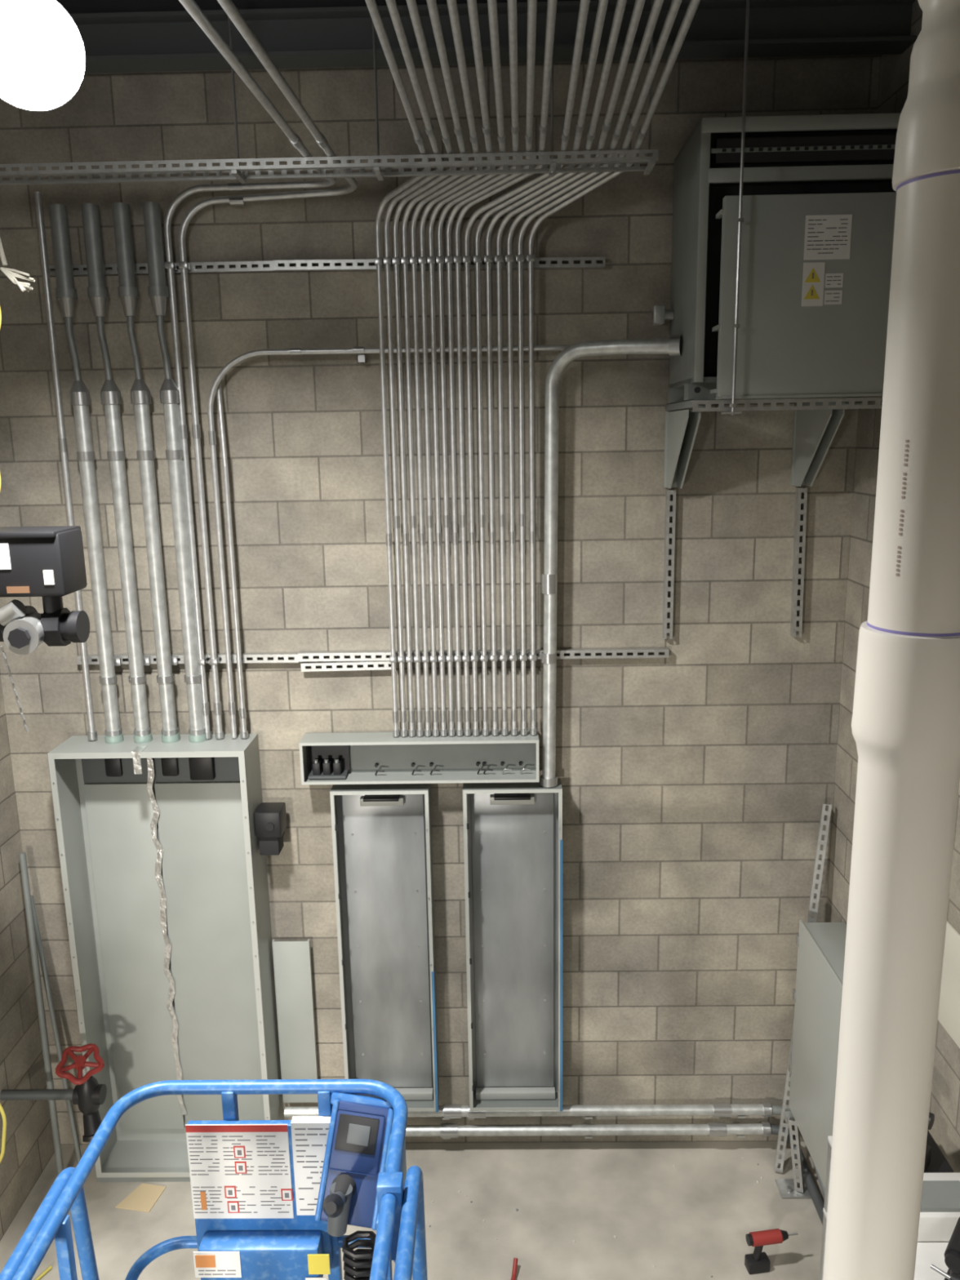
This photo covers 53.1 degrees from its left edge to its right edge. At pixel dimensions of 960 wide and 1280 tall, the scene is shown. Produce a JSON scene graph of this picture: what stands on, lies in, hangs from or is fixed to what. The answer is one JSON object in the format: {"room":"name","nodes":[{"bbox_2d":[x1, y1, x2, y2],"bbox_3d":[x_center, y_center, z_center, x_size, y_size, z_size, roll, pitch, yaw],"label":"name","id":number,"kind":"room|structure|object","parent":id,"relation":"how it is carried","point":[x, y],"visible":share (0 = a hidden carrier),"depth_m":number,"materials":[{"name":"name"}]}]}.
{"room":"electrical room","nodes":[
{"label":"electrical room","id":0,"kind":"room"},
{"bbox_2d":[0,672,54,1240],"bbox_3d":[-2.495,0.885,0.755,0.200,5.720,8.000,-1,12,1],"label":"wall","id":1,"kind":"structure","parent":0,"point":[29,1144],"depth_m":4.79,"materials":[{"name":"concrete"}]},
{"bbox_2d":[0,525,89,732],"bbox_3d":[-1.823,-0.030,3.097,1.090,0.636,0.240,-1,12,1],"label":"valve","id":2,"kind":"object","parent":1,"relation":"attached to","point":[46,562],"visible":1,"depth_m":3.00,"materials":[{"name":"black metal"}]},
{"bbox_2d":[0,1043,106,1142],"bbox_3d":[-2.049,2.195,4.613,0.524,0.466,0.207,-1,12,1],"label":"valve","id":3,"kind":"object","parent":1,"relation":"attached to","point":[87,1094],"visible":0.98,"depth_m":4.61,"materials":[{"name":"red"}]},
{"bbox_2d":[0,1141,824,1279],"bbox_3d":[-0.308,3.604,1.303,4.480,0.100,8.400,-1,12,1],"label":"floor","id":4,"kind":"structure","parent":0,"point":[692,1219],"depth_m":4.72,"materials":[{"name":"concrete"}]},
{"bbox_2d":[18,852,81,1176],"bbox_3d":[-2.213,1.931,4.877,0.267,1.754,0.134,10,16,42],"label":"conduit offcut","id":5,"kind":"object","parent":4,"relation":"on","point":[34,935],"visible":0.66,"depth_m":4.88,"materials":[{"name":"grey metal"}]},
{"bbox_2d":[115,1182,165,1212],"bbox_3d":[-1.713,2.816,4.862,0.182,0.006,0.167,1,12,11],"label":"cardboard sheet","id":6,"kind":"object","parent":4,"relation":"on","point":[144,1197],"visible":1,"depth_m":4.85,"materials":[{"name":"beige cardboard"}]},
{"bbox_2d":[47,733,284,1182],"bbox_3d":[-1.535,1.630,4.847,0.920,2.329,0.276,-1,12,1],"label":"enclosure","id":7,"kind":"object","parent":4,"relation":"on","point":[164,873],"visible":0.85,"depth_m":4.90,"materials":[{"name":"grey metal"}]},
{"bbox_2d":[33,191,97,740],"bbox_3d":[-1.899,-0.726,4.410,0.046,2.470,0.044,-1,12,1],"label":"conduit","id":8,"kind":"object","parent":7,"relation":"on","point":[63,448],"visible":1,"depth_m":4.34,"materials":[{"name":"silver metal"}]},
{"bbox_2d":[48,204,124,743],"bbox_3d":[-1.790,-0.693,4.403,0.107,2.415,0.097,-1,12,1],"label":"conduit","id":9,"kind":"object","parent":7,"relation":"on","point":[65,291],"visible":1,"depth_m":4.37,"materials":[{"name":"silver metal"}]},
{"bbox_2d":[80,203,152,743],"bbox_3d":[-1.650,-0.695,4.401,0.107,2.415,0.097,-1,12,1],"label":"conduit","id":10,"kind":"object","parent":7,"relation":"on","point":[97,291],"visible":1,"depth_m":4.36,"materials":[{"name":"silver metal"}]},
{"bbox_2d":[111,202,179,743],"bbox_3d":[-1.516,-0.696,4.398,0.107,2.415,0.097,-1,12,1],"label":"conduit","id":11,"kind":"object","parent":7,"relation":"on","point":[128,292],"visible":1,"depth_m":4.36,"materials":[{"name":"silver metal"}]},
{"bbox_2d":[142,201,206,742],"bbox_3d":[-1.384,-0.698,4.396,0.107,2.415,0.097,-1,12,1],"label":"conduit","id":12,"kind":"object","parent":7,"relation":"on","point":[157,290],"visible":1,"depth_m":4.36,"materials":[{"name":"silver metal"}]},
{"bbox_2d":[215,376,248,738],"bbox_3d":[-1.165,-0.360,4.500,0.036,1.693,0.084,-7,13,-25],"label":"conduit","id":13,"kind":"object","parent":7,"relation":"attached to","point":[244,733],"visible":0.99,"depth_m":4.47,"materials":[{"name":"silver metal"}]},
{"bbox_2d":[164,169,336,739],"bbox_3d":[-0.897,-0.730,4.304,0.916,2.488,0.372,7,14,32],"label":"conduit","id":14,"kind":"object","parent":7,"relation":"attached to","point":[170,265],"visible":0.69,"depth_m":4.27,"materials":[{"name":"silver metal"}]},
{"bbox_2d":[177,160,357,738],"bbox_3d":[-0.823,-0.716,4.309,0.941,2.456,0.376,6,14,31],"label":"conduit","id":15,"kind":"object","parent":7,"relation":"attached to","point":[235,200],"visible":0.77,"depth_m":4.29,"materials":[{"name":"silver metal"}]},
{"bbox_2d":[207,344,572,738],"bbox_3d":[-0.195,-0.431,4.482,2.051,1.806,0.097,-1,12,1],"label":"conduit","id":16,"kind":"object","parent":7,"relation":"attached to","point":[361,349],"visible":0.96,"depth_m":4.33,"materials":[{"name":"silver metal"}]},
{"bbox_2d":[0,1079,427,1279],"bbox_3d":[-0.597,2.382,2.046,0.920,1.990,1.873,-1,12,1],"label":"scissor lift","id":17,"kind":"object","parent":4,"relation":"on","point":[272,1199],"visible":1,"depth_m":2.68,"materials":[{"name":"blue paint"}]},
{"bbox_2d":[511,1257,518,1279],"bbox_3d":[0.136,2.879,4.299,0.034,0.061,0.240,2,12,12],"label":"bar","id":18,"kind":"object","parent":4,"relation":"on","point":[515,1260],"visible":1,"depth_m":4.36,"materials":[{"name":"red paint"}]},
{"bbox_2d":[429,1156,762,1277],"bbox_3d":[0.559,2.813,4.703,1.802,0.014,0.761,-1,12,1],"label":"debris","id":19,"kind":"object","parent":4,"relation":"on","point":[757,1181],"visible":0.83,"depth_m":4.74,"materials":[{"name":"grey ceramic"}]},
{"bbox_2d":[744,1228,798,1274],"bbox_3d":[1.330,2.773,4.378,0.238,0.190,0.060,-3,12,-7],"label":"cordless drill","id":20,"kind":"object","parent":4,"relation":"on","point":[757,1262],"visible":1,"depth_m":4.35,"materials":[{"name":"red paint"}]},
{"bbox_2d":[774,1111,811,1199],"bbox_3d":[1.588,2.576,4.815,0.180,0.386,0.150,-1,12,1],"label":"bracket","id":21,"kind":"object","parent":4,"relation":"on","point":[795,1188],"visible":0.83,"depth_m":4.80,"materials":[{"name":"metal"}]},
{"bbox_2d":[769,1104,825,1225],"bbox_3d":[1.663,2.650,4.675,0.181,0.275,0.861,-3,12,-7],"label":"conduit","id":22,"kind":"object","parent":4,"relation":"on","point":[817,1200],"visible":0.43,"depth_m":4.82,"materials":[{"name":"grey metal"}]},
{"bbox_2d":[773,801,831,1173],"bbox_3d":[1.617,1.764,4.829,0.303,1.945,0.057,-10,15,-37],"label":"strut","id":23,"kind":"object","parent":4,"relation":"on","point":[824,811],"visible":0.58,"depth_m":4.75,"materials":[{"name":"metal"}]},
{"bbox_2d":[818,1111,959,1279],"bbox_3d":[1.524,2.400,3.245,0.390,1.384,1.050,-1,12,1],"label":"tool cart","id":24,"kind":"object","parent":4,"relation":"on","point":[938,1246],"visible":0.34,"depth_m":3.18,"materials":[{"name":"white"}]},
{"bbox_2d":[822,0,959,1279],"bbox_3d":[0.774,0.561,1.796,0.199,5.610,0.199,-12,16,-43],"label":"drain pipe","id":25,"kind":"object","parent":4,"relation":"on","point":[905,721],"visible":1,"depth_m":1.64,"materials":[{"name":"white plastic"}]},
{"bbox_2d":[0,54,880,1144],"bbox_3d":[-0.299,0.002,4.729,4.480,5.720,0.200,-1,12,1],"label":"wall","id":26,"kind":"structure","parent":0,"point":[696,780],"depth_m":4.53,"materials":[{"name":"concrete"}]},
{"bbox_2d":[48,260,275,275],"bbox_3d":[-1.420,-1.651,4.274,1.020,0.041,0.030,-1,12,1],"label":"channel","id":27,"kind":"object","parent":26,"relation":"attached to","point":[81,272],"visible":0.52,"depth_m":4.26,"materials":[{"name":"metal"}]},
{"bbox_2d":[76,652,298,664],"bbox_3d":[-1.405,0.089,4.638,1.070,0.046,0.041,-1,12,1],"label":"channel","id":28,"kind":"object","parent":26,"relation":"attached to","point":[275,655],"visible":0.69,"depth_m":4.62,"materials":[{"name":"metal"}]},
{"bbox_2d":[253,802,286,855],"bbox_3d":[-1.019,0.920,4.724,0.125,0.230,0.209,-1,12,1],"label":"box","id":29,"kind":"object","parent":26,"relation":"attached to","point":[270,818],"visible":1,"depth_m":4.64,"materials":[{"name":"black plastic"}]},
{"bbox_2d":[271,939,318,1102],"bbox_3d":[-0.957,1.988,5.026,0.190,0.935,0.061,-1,12,1],"label":"sheet metal cover","id":30,"kind":"object","parent":26,"relation":"attached to","point":[292,966],"visible":0.84,"depth_m":4.98,"materials":[{"name":"grey metal"}]},
{"bbox_2d":[300,660,391,671],"bbox_3d":[-0.639,0.123,4.633,0.440,0.046,0.044,-1,12,1],"label":"channel","id":31,"kind":"object","parent":26,"relation":"attached to","point":[313,664],"visible":0.87,"depth_m":4.61,"materials":[{"name":"metal"}]},
{"bbox_2d":[329,783,439,1111],"bbox_3d":[-0.469,1.573,4.881,0.476,1.760,0.156,-1,12,1],"label":"box","id":32,"kind":"object","parent":26,"relation":"attached to","point":[382,833],"visible":0.85,"depth_m":4.91,"materials":[{"name":"grey metal"}]},
{"bbox_2d":[298,729,539,784],"bbox_3d":[-0.288,0.568,4.662,1.140,0.210,0.161,-1,12,1],"label":"gutter","id":33,"kind":"object","parent":26,"relation":"attached to","point":[325,757],"visible":1,"depth_m":4.72,"materials":[{"name":"grey metal"}]},
{"bbox_2d":[374,158,542,737],"bbox_3d":[-0.087,-0.697,4.164,0.718,2.454,0.513,-1,12,1],"label":"bundle","id":34,"kind":"object","parent":33,"relation":"on","point":[469,190],"visible":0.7,"depth_m":4.33,"materials":[{"name":"silver metal"}]},
{"bbox_2d":[462,155,632,735],"bbox_3d":[0.302,-0.706,4.175,0.312,2.454,0.829,-10,15,-38],"label":"bundle","id":35,"kind":"object","parent":33,"relation":"attached to","point":[542,188],"visible":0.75,"depth_m":4.32,"materials":[{"name":"silver metal"}]},
{"bbox_2d":[273,257,605,271],"bbox_3d":[-0.180,-1.659,4.248,1.460,0.056,0.044,-1,12,1],"label":"channel","id":36,"kind":"object","parent":26,"relation":"attached to","point":[559,265],"visible":0.73,"depth_m":4.23,"materials":[{"name":"metal"}]},
{"bbox_2d":[297,647,669,662],"bbox_3d":[0.015,0.070,4.613,1.770,0.046,0.044,-1,12,1],"label":"channel","id":37,"kind":"object","parent":26,"relation":"attached to","point":[635,650],"visible":0.7,"depth_m":4.59,"materials":[{"name":"metal"}]},
{"bbox_2d":[462,777,562,1111],"bbox_3d":[0.173,1.564,4.870,0.480,1.760,0.156,-1,12,1],"label":"box","id":38,"kind":"object","parent":26,"relation":"attached to","point":[513,832],"visible":1,"depth_m":4.91,"materials":[{"name":"grey metal"}]},
{"bbox_2d":[540,334,681,787],"bbox_3d":[0.568,-0.286,4.339,0.634,2.056,0.086,4,13,24],"label":"conduit","id":39,"kind":"object","parent":38,"relation":"attached to","point":[672,346],"visible":1,"depth_m":4.36,"materials":[{"name":"silver metal"}]},
{"bbox_2d":[284,1102,772,1119],"bbox_3d":[0.246,2.474,5.083,2.550,0.075,0.119,-1,12,1],"label":"conduit","id":40,"kind":"object","parent":26,"relation":"attached to","point":[447,1112],"visible":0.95,"depth_m":5.03,"materials":[{"name":"silver metal"}]},
{"bbox_2d":[404,1121,771,1139],"bbox_3d":[0.493,2.585,5.103,2.060,0.075,0.119,-1,12,1],"label":"conduit","id":41,"kind":"object","parent":26,"relation":"attached to","point":[446,1131],"visible":0.93,"depth_m":5.06,"materials":[{"name":"silver metal"}]},
{"bbox_2d":[662,489,675,639],"bbox_3d":[0.887,-0.351,4.512,0.041,0.700,0.041,-1,12,1],"label":"channel","id":42,"kind":"object","parent":26,"relation":"attached to","point":[668,492],"visible":1,"depth_m":4.50,"materials":[{"name":"metal"}]},
{"bbox_2d":[663,399,713,488],"bbox_3d":[0.881,-0.823,4.106,0.075,0.373,0.639,-1,12,1],"label":"support bracket","id":43,"kind":"object","parent":26,"relation":"attached to","point":[682,424],"visible":0.86,"depth_m":4.23,"materials":[{"name":"grey metal"}]},
{"bbox_2d":[667,112,901,403],"bbox_3d":[1.256,-1.496,3.900,0.860,1.018,0.655,-1,12,1],"label":"transformer","id":44,"kind":"object","parent":43,"relation":"on","point":[819,200],"visible":0.91,"depth_m":3.62,"materials":[{"name":"grey metal"}]},
{"bbox_2d":[651,304,674,324],"bbox_3d":[0.797,-1.424,4.230,0.088,0.080,0.149,-1,12,1],"label":"junction elbow","id":45,"kind":"object","parent":44,"relation":"attached to","point":[660,314],"visible":1,"depth_m":4.16,"materials":[{"name":"silver metal"}]},
{"bbox_2d":[790,487,807,637],"bbox_3d":[1.492,-0.359,4.502,0.051,0.701,0.041,-1,12,1],"label":"channel","id":46,"kind":"object","parent":26,"relation":"attached to","point":[798,500],"visible":1,"depth_m":4.49,"materials":[{"name":"metal"}]},
{"bbox_2d":[790,396,863,486],"bbox_3d":[1.466,-0.832,4.096,0.075,0.373,0.639,-1,12,1],"label":"support bracket","id":47,"kind":"object","parent":26,"relation":"attached to","point":[815,431],"visible":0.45,"depth_m":4.22,"materials":[{"name":"grey metal"}]},
{"bbox_2d":[55,0,916,73],"bbox_3d":[-0.350,-2.494,3.789,4.080,0.375,0.140,-1,12,1],"label":"ceiling beam","id":48,"kind":"structure","parent":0,"point":[117,36],"depth_m":3.78,"materials":[{"name":"black metal"}]},
{"bbox_2d":[826,0,959,1172],"bbox_3d":[1.784,0.826,0.682,0.200,5.720,8.000,-1,12,1],"label":"wall","id":49,"kind":"structure","parent":0,"point":[894,73],"depth_m":4.31,"materials":[{"name":"concrete"}]},
{"bbox_2d":[788,920,846,1187],"bbox_3d":[1.649,1.921,4.417,0.223,1.030,0.705,-1,12,1],"label":"box","id":50,"kind":"object","parent":49,"relation":"attached to","point":[817,994],"visible":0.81,"depth_m":4.44,"materials":[{"name":"grey metal"}]},
{"bbox_2d":[937,920,959,1048],"bbox_3d":[1.730,1.269,3.461,0.011,0.400,0.750,-1,12,1],"label":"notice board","id":51,"kind":"object","parent":49,"relation":"attached to","point":[948,1015],"visible":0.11,"depth_m":3.52,"materials":[{"name":"beige"}]},
{"bbox_3d":[-0.405,-1.971,0.118,4.480,0.140,8.400,-1,12,1],"label":"ceiling","id":52,"kind":"structure","parent":0,"visible":0},
{"bbox_2d":[0,237,35,292],"bbox_3d":[-1.537,-1.797,3.014,0.129,1.346,0.046,-1,12,1],"label":"rope","id":53,"kind":"object","parent":52,"relation":"hanging from","point":[24,286],"visible":1,"depth_m":3.14,"materials":[{"name":"beige"}]},
{"bbox_2d":[0,306,52,1279],"bbox_3d":[-1.919,0.255,3.540,0.629,5.565,0.372,9,16,40],"label":"cord","id":54,"kind":"object","parent":52,"relation":"hanging from","point":[2,1110],"visible":1,"depth_m":3.84,"materials":[{"name":"yellow plastic"}]},
{"bbox_2d":[0,0,84,111],"bbox_3d":[-1.087,-1.795,2.210,0.260,1.050,0.260,-1,12,1],"label":"lamp","id":55,"kind":"object","parent":52,"relation":"hanging from","point":[42,52],"visible":1,"depth_m":2.22,"materials":[{"name":"white"}]},
{"bbox_2d":[0,0,658,185],"bbox_3d":[-0.685,-2.186,3.546,2.670,0.895,0.152,-1,12,1],"label":"hanger","id":56,"kind":"object","parent":52,"relation":"hanging from","point":[234,171],"visible":0.98,"depth_m":3.57,"materials":[{"name":"metal"}]},
{"bbox_2d":[178,0,314,164],"bbox_3d":[-0.777,-1.194,0.718,0.036,0.036,6.043,0,12,3],"label":"conduit","id":57,"kind":"object","parent":56,"relation":"on","point":[191,6],"visible":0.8,"depth_m":2.73,"materials":[{"name":"silver metal"}]},
{"bbox_2d":[217,0,339,164],"bbox_3d":[-0.688,-1.196,0.717,0.036,0.036,6.043,0,12,3],"label":"conduit","id":58,"kind":"object","parent":56,"relation":"on","point":[228,6],"visible":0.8,"depth_m":2.73,"materials":[{"name":"silver metal"}]},
{"bbox_2d":[364,0,557,161],"bbox_3d":[-0.117,-1.203,0.707,0.470,0.029,6.056,0,12,3],"label":"conduit","id":59,"kind":"object","parent":56,"relation":"on","point":[371,5],"visible":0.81,"depth_m":2.75,"materials":[{"name":"silver metal"}]},
{"bbox_2d":[560,0,700,158],"bbox_3d":[0.317,-1.209,0.699,0.300,0.029,6.051,0,12,3],"label":"conduit","id":60,"kind":"object","parent":56,"relation":"on","point":[693,5],"visible":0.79,"depth_m":2.76,"materials":[{"name":"silver metal"}]},
{"bbox_2d":[720,0,749,415],"bbox_3d":[0.951,-1.745,3.511,0.060,1.800,0.080,-1,12,1],"label":"rod","id":61,"kind":"object","parent":52,"relation":"hanging from","point":[740,220],"visible":1,"depth_m":3.52,"materials":[{"name":"silver metal"}]},
{"bbox_2d":[690,397,882,411],"bbox_3d":[1.236,-0.912,3.720,0.830,0.041,0.030,-1,12,1],"label":"support strut","id":62,"kind":"object","parent":61,"relation":"hanging from","point":[851,401],"visible":0.8,"depth_m":3.71,"materials":[{"name":"metal"}]}
]}

